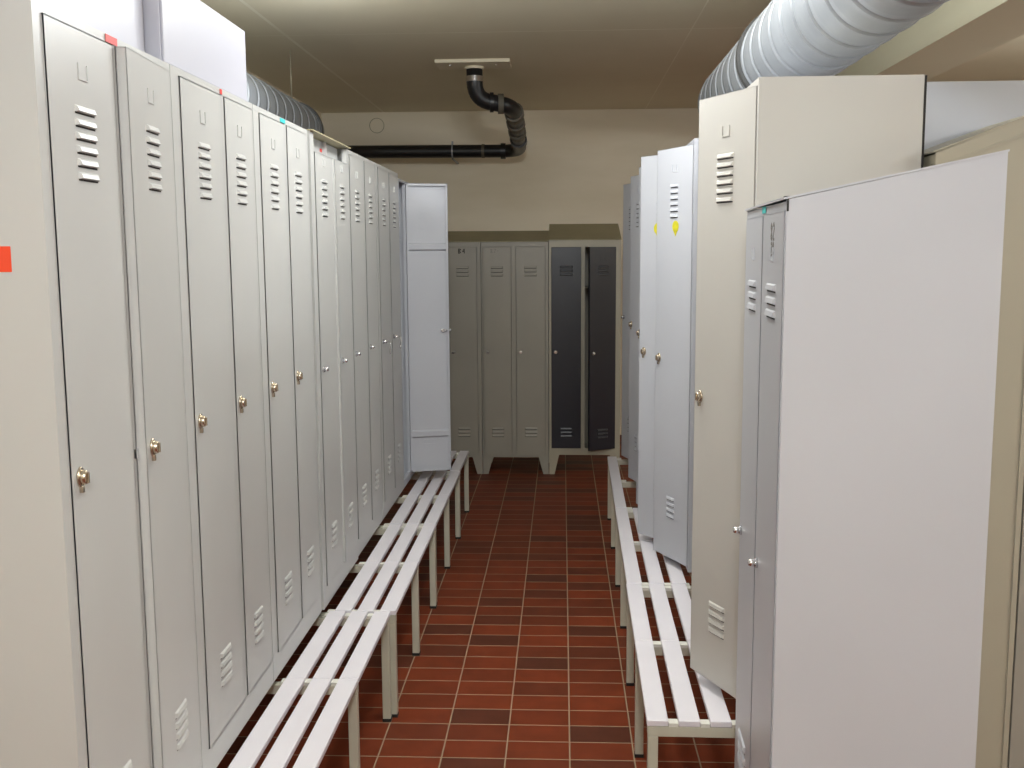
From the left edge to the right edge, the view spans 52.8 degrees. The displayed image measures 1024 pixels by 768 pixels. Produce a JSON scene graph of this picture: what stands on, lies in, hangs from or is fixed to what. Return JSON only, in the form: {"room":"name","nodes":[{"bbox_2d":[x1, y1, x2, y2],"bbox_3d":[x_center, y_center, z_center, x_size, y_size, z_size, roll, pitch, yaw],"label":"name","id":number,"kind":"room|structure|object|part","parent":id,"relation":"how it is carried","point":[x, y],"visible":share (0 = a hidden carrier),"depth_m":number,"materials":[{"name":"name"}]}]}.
{"room":"changing room","nodes":[
{"label":"changing room","id":0,"kind":"room"},
{"bbox_2d":[246,70,321,120],"bbox_3d":[-2.047,-0.185,3.180,0.100,2.910,12.550,0,7,3],"label":"wall","id":1,"kind":"structure","parent":0,"point":[247,71],"depth_m":7.81,"materials":[{"name":"beige paint"}]},
{"bbox_2d":[217,435,735,767],"bbox_3d":[1.283,1.308,3.208,6.550,0.100,12.550,0,7,3],"label":"floor","id":2,"kind":"structure","parent":0,"point":[521,662],"depth_m":4.35,"materials":[{"name":"red tile"}]},
{"bbox_2d":[228,611,391,767],"bbox_3d":[-0.786,1.072,3.122,0.655,0.416,1.168,0,7,3],"label":"bench","id":3,"kind":"object","parent":2,"relation":"on","point":[343,691],"visible":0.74,"depth_m":3.07,"materials":[{"name":"white plastic"}]},
{"bbox_2d":[169,64,273,767],"bbox_3d":[-0.958,0.093,2.631,0.520,1.652,0.594,0,7,3],"label":"locker","id":4,"kind":"object","parent":3,"relation":"on","point":[212,127],"visible":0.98,"depth_m":2.55,"materials":[{"name":"grey metal"}]},
{"bbox_2d":[142,0,246,100],"bbox_3d":[-0.961,-0.823,2.513,0.454,0.185,0.590,0,7,3],"label":"box","id":5,"kind":"object","parent":4,"relation":"on","point":[190,36],"visible":0.44,"depth_m":2.43,"materials":[{"name":"white cardboard"}]},
{"bbox_3d":[-0.727,0.080,2.503,0.026,1.564,0.275,0,7,3],"label":"door","id":6,"kind":"part","parent":4,"relation":"part of","materials":[{"name":"grey paint"}]},
{"bbox_3d":[-0.714,0.045,2.780,0.026,1.564,0.227,0,7,3],"label":"door","id":7,"kind":"part","parent":4,"relation":"part of","materials":[{"name":"grey paint"}]},
{"bbox_2d":[252,104,321,680],"bbox_3d":[-0.928,0.017,3.230,0.520,1.652,0.606,0,7,3],"label":"locker","id":8,"kind":"object","parent":3,"relation":"on","point":[280,145],"visible":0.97,"depth_m":3.17,"materials":[{"name":"grey metal"}]},
{"bbox_3d":[-0.698,0.005,3.092,0.026,1.564,0.257,0,7,3],"label":"door","id":9,"kind":"part","parent":8,"relation":"part of","materials":[{"name":"grey paint"}]},
{"bbox_3d":[-0.685,-0.031,3.369,0.026,1.564,0.245,0,7,3],"label":"door","id":10,"kind":"part","parent":8,"relation":"part of","materials":[{"name":"grey paint"}]},
{"bbox_3d":[-0.788,0.913,3.102,0.653,0.029,0.028,0,7,3],"label":"cross rail","id":11,"kind":"part","parent":3,"relation":"part of","materials":[{"name":"grey metal"}]},
{"bbox_3d":[-0.760,0.842,3.666,0.653,0.029,0.028,0,7,3],"label":"cross rail","id":12,"kind":"part","parent":3,"relation":"part of","materials":[{"name":"grey metal"}]},
{"bbox_3d":[-0.475,1.098,3.110,0.028,0.343,0.028,0,7,3],"label":"leg","id":13,"kind":"part","parent":3,"relation":"part of","materials":[{"name":"grey metal"}]},
{"bbox_3d":[-0.448,1.026,3.674,0.028,0.343,0.028,0,7,3],"label":"leg","id":14,"kind":"part","parent":3,"relation":"part of","materials":[{"name":"grey metal"}]},
{"bbox_2d":[319,524,436,717],"bbox_3d":[-0.720,0.923,4.291,0.673,0.416,1.178,0,7,3],"label":"bench","id":15,"kind":"object","parent":2,"relation":"on","point":[408,571],"visible":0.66,"depth_m":4.24,"materials":[{"name":"white plastic"}]},
{"bbox_2d":[306,129,357,609],"bbox_3d":[-0.889,-0.064,3.843,0.531,1.656,0.618,0,7,3],"label":"locker","id":16,"kind":"object","parent":15,"relation":"on","point":[327,157],"visible":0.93,"depth_m":3.77,"materials":[{"name":"grey metal"}]},
{"bbox_3d":[-0.662,-0.050,3.705,0.026,1.517,0.259,0,7,3],"label":"door","id":17,"kind":"part","parent":16,"relation":"part of","materials":[{"name":"grey paint"}]},
{"bbox_3d":[-0.646,-0.085,3.982,0.026,1.517,0.249,0,7,1],"label":"door","id":18,"kind":"part","parent":16,"relation":"part of","materials":[{"name":"grey paint"}]},
{"bbox_3d":[-0.749,0.837,3.702,0.671,0.029,0.028,0,7,3],"label":"cross rail","id":19,"kind":"part","parent":15,"relation":"part of","materials":[{"name":"grey metal"}]},
{"bbox_2d":[348,150,382,555],"bbox_3d":[-0.867,-0.140,4.458,0.523,1.652,0.610,0,7,3],"label":"locker","id":20,"kind":"object","parent":15,"relation":"on","point":[361,171],"visible":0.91,"depth_m":4.41,"materials":[{"name":"grey metal"}]},
{"bbox_3d":[-0.639,-0.151,4.311,0.026,1.564,0.281,0,7,3],"label":"door","id":21,"kind":"part","parent":20,"relation":"part of","materials":[{"name":"grey paint"}]},
{"bbox_3d":[-0.624,-0.188,4.604,0.026,1.564,0.249,0,7,3],"label":"door","id":22,"kind":"part","parent":20,"relation":"part of","materials":[{"name":"grey paint"}]},
{"bbox_3d":[-0.722,0.764,4.271,0.671,0.029,0.028,0,7,3],"label":"cross rail","id":23,"kind":"part","parent":15,"relation":"part of","materials":[{"name":"grey metal"}]},
{"bbox_3d":[-0.428,1.021,3.710,0.028,0.343,0.028,0,7,3],"label":"leg","id":24,"kind":"part","parent":15,"relation":"part of","materials":[{"name":"grey metal"}]},
{"bbox_3d":[-0.694,0.692,4.840,0.671,0.029,0.028,0,7,3],"label":"cross rail","id":25,"kind":"part","parent":15,"relation":"part of","materials":[{"name":"grey metal"}]},
{"bbox_3d":[-0.400,0.949,4.279,0.028,0.343,0.028,0,7,3],"label":"leg","id":26,"kind":"part","parent":15,"relation":"part of","materials":[{"name":"grey metal"}]},
{"bbox_3d":[-0.372,0.876,4.847,0.028,0.343,0.028,0,7,3],"label":"leg","id":27,"kind":"part","parent":15,"relation":"part of","materials":[{"name":"grey metal"}]},
{"bbox_2d":[378,471,460,603],"bbox_3d":[-0.663,0.772,5.470,0.671,0.416,1.178,0,7,3],"label":"bench","id":28,"kind":"object","parent":2,"relation":"on","point":[441,501],"visible":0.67,"depth_m":5.44,"materials":[{"name":"white plastic"}]},
{"bbox_2d":[375,163,403,518],"bbox_3d":[-0.827,-0.221,5.090,0.541,1.652,0.650,0,7,3],"label":"locker","id":29,"kind":"object","parent":28,"relation":"on","point":[386,180],"visible":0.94,"depth_m":5.02,"materials":[{"name":"grey metal"}]},
{"bbox_3d":[-0.608,-0.231,4.941,0.026,1.564,0.278,0,7,3],"label":"door","id":30,"kind":"part","parent":29,"relation":"part of","materials":[{"name":"grey paint"}]},
{"bbox_3d":[-0.593,-0.269,5.239,0.026,1.564,0.267,0,7,3],"label":"door","id":31,"kind":"part","parent":29,"relation":"part of","materials":[{"name":"grey paint"}]},
{"bbox_3d":[-0.665,0.614,5.450,0.669,0.029,0.028,0,7,3],"label":"cross rail","id":32,"kind":"part","parent":28,"relation":"part of","materials":[{"name":"grey metal"}]},
{"bbox_2d":[398,178,450,487],"bbox_3d":[-0.701,-0.289,5.710,0.731,1.629,0.600,0,7,3],"label":"locker","id":33,"kind":"object","parent":28,"relation":"on","point":[423,207],"visible":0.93,"depth_m":5.67,"materials":[{"name":"grey metal"}]},
{"bbox_3d":[-0.637,0.541,6.019,0.669,0.029,0.028,0,7,3],"label":"cross rail","id":34,"kind":"part","parent":28,"relation":"part of","materials":[{"name":"grey metal"}]},
{"bbox_3d":[-0.372,0.871,4.889,0.028,0.343,0.028,0,7,3],"label":"leg","id":35,"kind":"part","parent":28,"relation":"part of","materials":[{"name":"grey metal"}]},
{"bbox_3d":[-0.344,0.798,5.458,0.028,0.343,0.028,0,7,3],"label":"leg","id":36,"kind":"part","parent":28,"relation":"part of","materials":[{"name":"grey metal"}]},
{"bbox_3d":[-0.317,0.726,6.027,0.028,0.343,0.028,0,7,3],"label":"leg","id":37,"kind":"part","parent":28,"relation":"part of","materials":[{"name":"grey metal"}]},
{"bbox_2d":[414,451,468,536],"bbox_3d":[-0.622,0.658,6.367,0.665,0.416,0.608,0,7,3],"label":"bench","id":38,"kind":"object","parent":2,"relation":"on","point":[462,457],"visible":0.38,"depth_m":6.61,"materials":[{"name":"white plastic"}]},
{"bbox_3d":[-0.293,0.648,6.641,0.028,0.343,0.028,0,7,3],"label":"leg","id":39,"kind":"part","parent":38,"relation":"part of","materials":[{"name":"grey metal"}]},
{"bbox_2d":[448,231,484,473],"bbox_3d":[-0.465,-0.256,7.933,0.500,1.831,0.505,0,7,3],"label":"locker","id":40,"kind":"object","parent":2,"relation":"on","point":[464,247],"visible":0.41,"depth_m":7.69,"materials":[{"name":"metal"}]},
{"bbox_2d":[481,231,548,473],"bbox_3d":[0.035,-0.256,7.908,0.500,1.831,0.505,0,7,3],"label":"locker","id":41,"kind":"object","parent":2,"relation":"on","point":[514,264],"visible":0.99,"depth_m":7.68,"materials":[{"name":"metal"}]},
{"bbox_3d":[-0.107,-0.234,7.690,0.209,1.564,0.026,0,7,3],"label":"door","id":42,"kind":"part","parent":41,"relation":"part of","materials":[{"name":"paint"}]},
{"bbox_3d":[0.141,-0.234,7.678,0.217,1.564,0.026,0,7,3],"label":"door","id":43,"kind":"part","parent":41,"relation":"part of","materials":[{"name":"paint"}]},
{"bbox_2d":[549,224,621,473],"bbox_3d":[0.548,-0.274,7.832,0.534,1.881,0.602,0,7,3],"label":"locker","id":44,"kind":"object","parent":2,"relation":"on","point":[584,259],"visible":0.99,"depth_m":7.63,"materials":[{"name":"grey metal"}]},
{"bbox_3d":[0.403,-0.261,7.662,0.219,1.499,0.026,0,7,3],"label":"door","id":45,"kind":"part","parent":44,"relation":"part of","materials":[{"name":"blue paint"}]},
{"bbox_3d":[0.664,-0.254,7.593,0.225,1.499,0.026,-4,8,-27],"label":"door","id":46,"kind":"part","parent":44,"relation":"part of","materials":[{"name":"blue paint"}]},
{"bbox_2d":[607,456,635,558],"bbox_3d":[0.849,0.723,5.785,0.587,0.416,1.288,0,7,4],"label":"bench","id":47,"kind":"object","parent":2,"relation":"on","point":[616,499],"visible":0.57,"depth_m":5.79,"materials":[{"name":"white plastic"}]},
{"bbox_3d":[0.611,0.669,6.428,0.028,0.343,0.028,0,7,4],"label":"leg","id":48,"kind":"part","parent":47,"relation":"part of","materials":[{"name":"grey metal"}]},
{"bbox_3d":[0.573,0.749,5.805,0.028,0.343,0.028,0,7,4],"label":"leg","id":49,"kind":"part","parent":47,"relation":"part of","materials":[{"name":"grey metal"}]},
{"bbox_3d":[0.534,0.828,5.182,0.028,0.343,0.028,0,7,4],"label":"leg","id":50,"kind":"part","parent":47,"relation":"part of","materials":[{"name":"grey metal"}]},
{"bbox_3d":[0.887,0.485,6.387,0.585,0.029,0.028,0,7,4],"label":"cross rail","id":51,"kind":"part","parent":47,"relation":"part of","materials":[{"name":"grey metal"}]},
{"bbox_3d":[0.849,0.565,5.764,0.585,0.029,0.028,0,7,4],"label":"cross rail","id":52,"kind":"part","parent":47,"relation":"part of","materials":[{"name":"grey metal"}]},
{"bbox_2d":[621,183,630,457],"bbox_3d":[0.918,-0.373,6.195,0.533,1.654,0.600,0,7,3],"label":"locker","id":53,"kind":"object","parent":47,"relation":"on","point":[625,316],"visible":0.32,"depth_m":6.12,"materials":[{"name":"grey metal"}]},
{"bbox_2d":[628,175,638,480],"bbox_3d":[0.891,-0.298,5.585,0.526,1.659,0.590,0,7,3],"label":"locker","id":54,"kind":"object","parent":47,"relation":"on","point":[634,199],"visible":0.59,"depth_m":5.51,"materials":[{"name":"grey metal"}]},
{"bbox_2d":[615,508,690,628],"bbox_3d":[0.780,0.880,4.551,0.603,0.416,1.178,0,7,4],"label":"bench","id":55,"kind":"object","parent":2,"relation":"on","point":[626,563],"visible":0.41,"depth_m":4.45,"materials":[{"name":"white plastic"}]},
{"bbox_3d":[0.531,0.833,5.141,0.028,0.343,0.028,0,7,4],"label":"leg","id":56,"kind":"part","parent":55,"relation":"part of","materials":[{"name":"grey metal"}]},
{"bbox_3d":[0.496,0.906,4.572,0.028,0.343,0.028,0,7,4],"label":"leg","id":57,"kind":"part","parent":55,"relation":"part of","materials":[{"name":"grey metal"}]},
{"bbox_2d":[636,167,640,503],"bbox_3d":[0.862,-0.222,4.986,0.526,1.659,0.580,0,7,3],"label":"locker","id":58,"kind":"object","parent":55,"relation":"on","point":[637,331],"visible":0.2,"depth_m":4.95,"materials":[{"name":"grey metal"}]},
{"bbox_3d":[0.780,0.722,4.531,0.601,0.029,0.028,0,7,4],"label":"cross rail","id":59,"kind":"part","parent":55,"relation":"part of","materials":[{"name":"grey metal"}]},
{"bbox_2d":[638,138,698,571],"bbox_3d":[0.817,-0.124,4.211,0.559,1.662,0.585,0,7,3],"label":"locker","id":60,"kind":"object","parent":55,"relation":"on","point":[669,178],"visible":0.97,"depth_m":4.09,"materials":[{"name":"grey metal"}]},
{"bbox_3d":[0.627,-0.137,4.337,0.026,1.625,0.261,-5,9,-34],"label":"door","id":61,"kind":"part","parent":60,"relation":"part of","materials":[{"name":"white paint"}]},
{"bbox_3d":[0.638,-0.103,4.067,0.026,1.625,0.261,-3,8,-22],"label":"door","id":62,"kind":"part","parent":60,"relation":"part of","materials":[{"name":"white paint"}]},
{"bbox_2d":[626,583,734,767],"bbox_3d":[0.736,1.030,3.380,0.666,0.416,1.171,0,7,4],"label":"bench","id":63,"kind":"object","parent":2,"relation":"on","point":[649,696],"visible":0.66,"depth_m":3.18,"materials":[{"name":"white plastic"}]},
{"bbox_3d":[0.456,0.983,3.967,0.028,0.343,0.028,0,7,4],"label":"leg","id":64,"kind":"part","parent":63,"relation":"part of","materials":[{"name":"grey metal"}]},
{"bbox_3d":[0.420,1.055,3.402,0.028,0.343,0.028,0,7,4],"label":"leg","id":65,"kind":"part","parent":63,"relation":"part of","materials":[{"name":"grey metal"}]},
{"bbox_3d":[0.386,1.127,2.838,0.028,0.343,0.028,0,7,4],"label":"leg","id":66,"kind":"part","parent":63,"relation":"part of","materials":[{"name":"grey metal"}]},
{"bbox_3d":[0.771,0.799,3.924,0.664,0.029,0.028,0,7,4],"label":"cross rail","id":67,"kind":"part","parent":63,"relation":"part of","materials":[{"name":"grey metal"}]},
{"bbox_3d":[0.736,0.871,3.359,0.664,0.029,0.028,0,7,4],"label":"cross rail","id":68,"kind":"part","parent":63,"relation":"part of","materials":[{"name":"grey metal"}]},
{"bbox_3d":[0.701,0.943,2.795,0.664,0.029,0.028,0,7,4],"label":"cross rail","id":69,"kind":"part","parent":63,"relation":"part of","materials":[{"name":"grey metal"}]},
{"bbox_2d":[690,74,926,697],"bbox_3d":[0.791,0.022,2.991,0.534,1.680,0.602,0,7,3],"label":"locker","id":70,"kind":"object","parent":63,"relation":"on","point":[772,138],"visible":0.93,"depth_m":2.75,"materials":[{"name":"beige metal"}]},
{"bbox_3d":[0.582,0.043,2.844,0.026,1.645,0.267,-3,8,-22],"label":"door","id":71,"kind":"part","parent":70,"relation":"part of","materials":[{"name":"beige paint"}]},
{"bbox_2d":[924,80,1023,149],"bbox_3d":[1.330,-0.037,3.296,0.455,1.714,0.600,0,7,3],"label":"locker","id":72,"kind":"object","parent":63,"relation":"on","point":[954,109],"visible":0.06,"depth_m":2.90,"materials":[{"name":"grey metal"}]},
{"bbox_2d":[733,149,1009,767],"bbox_3d":[0.738,0.445,2.311,0.423,1.844,0.559,0,7,5],"label":"locker","id":73,"kind":"object","parent":2,"relation":"on","point":[872,306],"visible":1,"depth_m":2.01,"materials":[{"name":"grey metal"}]},
{"bbox_3d":[0.566,0.401,2.456,0.026,1.576,0.259,0,7,5],"label":"door","id":74,"kind":"part","parent":73,"relation":"part of","materials":[{"name":"white paint"}]},
{"bbox_3d":[0.541,0.436,2.188,0.026,1.576,0.261,0,7,5],"label":"door","id":75,"kind":"part","parent":73,"relation":"part of","materials":[{"name":"white paint"}]},
{"bbox_2d":[923,115,1023,767],"bbox_3d":[1.190,0.296,2.840,0.268,2.002,0.366,0,7,3],"label":"locker","id":76,"kind":"object","parent":2,"relation":"on","point":[1007,465],"visible":0.1,"depth_m":2.64,"materials":[{"name":"beige metal"}]},
{"bbox_2d":[1007,481,1023,767],"bbox_3d":[1.528,0.296,2.829,0.408,1.999,0.364,0,7,3],"label":"locker","id":77,"kind":"object","parent":2,"relation":"on","point":[1016,727],"visible":0.04,"depth_m":2.72,"materials":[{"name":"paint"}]},
{"bbox_3d":[-0.830,1.184,2.245,0.653,0.416,0.588,0,7,3],"label":"bench","id":78,"kind":"object","parent":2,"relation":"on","visible":0},
{"bbox_2d":[0,0,201,767],"bbox_3d":[-0.978,0.168,2.043,0.536,1.652,0.584,0,7,3],"label":"locker","id":79,"kind":"object","parent":78,"relation":"on","point":[98,651],"visible":1,"depth_m":1.84,"materials":[{"name":"grey metal"}]},
{"bbox_2d":[37,0,144,51],"bbox_3d":[-1.026,-0.747,1.900,0.454,0.189,0.615,0,7,3],"label":"box","id":80,"kind":"object","parent":79,"relation":"on","point":[122,20],"visible":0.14,"depth_m":2.04,"materials":[{"name":"white cardboard"}]},
{"bbox_3d":[-0.757,0.157,1.900,0.026,1.564,0.261,0,7,3],"label":"door","id":81,"kind":"part","parent":79,"relation":"part of","materials":[{"name":"grey paint"}]},
{"bbox_3d":[-0.745,0.137,2.042,0.010,0.018,0.018,0,7,3],"label":"strike plate","id":82,"kind":"part","parent":79,"relation":"part of","materials":[{"name":"black metal"}]},
{"bbox_3d":[-0.734,0.122,2.175,0.026,1.564,0.262,-1,7,-1],"label":"door","id":83,"kind":"part","parent":79,"relation":"part of","materials":[{"name":"grey paint"}]},
{"bbox_2d":[322,108,698,434],"bbox_3d":[1.581,-0.984,9.284,6.550,2.910,0.100,0,7,3],"label":"wall","id":84,"kind":"structure","parent":0,"point":[574,167],"depth_m":9.19,"materials":[{"name":"beige paint"}]},
{"bbox_2d":[200,0,1023,112],"bbox_3d":[1.265,-1.678,2.828,6.550,0.100,12.550,0,7,3],"label":"ceiling","id":85,"kind":"structure","parent":0,"point":[348,56],"depth_m":6.38,"materials":[{"name":"beige paint"}]},
{"bbox_2d":[246,50,323,133],"bbox_3d":[-1.554,-1.260,2.681,0.655,0.658,8.488,0,7,1],"label":"ventilation duct","id":86,"kind":"object","parent":85,"relation":"hanging from","point":[260,94],"visible":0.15,"depth_m":5.64,"materials":[{"name":"metal"}]},
{"bbox_2d":[434,58,511,69],"bbox_3d":[-0.253,-2.109,6.808,0.490,0.030,0.260,0,7,3],"label":"ceiling plate","id":87,"kind":"object","parent":85,"relation":"attached to","point":[492,63],"visible":0.97,"depth_m":6.73,"materials":[{"name":"silver metal"}]},
{"bbox_2d":[348,65,526,163],"bbox_3d":[-0.425,-2.060,8.180,1.396,0.451,2.553,-6,9,-36],"label":"drain pipe","id":88,"kind":"object","parent":87,"relation":"attached to","point":[513,111],"visible":0.99,"depth_m":8.67,"materials":[{"name":"black plastic"}]},
{"bbox_2d":[698,0,949,111],"bbox_3d":[1.101,-1.171,1.943,0.661,0.681,7.252,0,7,3],"label":"ventilation duct","id":89,"kind":"object","parent":85,"relation":"hanging from","point":[789,37],"visible":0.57,"depth_m":3.14,"materials":[{"name":"metal"}]},
{"bbox_2d":[835,0,1023,79],"bbox_3d":[2.000,-1.475,2.818,0.340,0.310,12.550,0,7,3],"label":"ceiling beam","id":90,"kind":"structure","parent":85,"relation":"attached to","point":[958,32],"depth_m":4.75,"materials":[{"name":"beige paint"}]}
]}

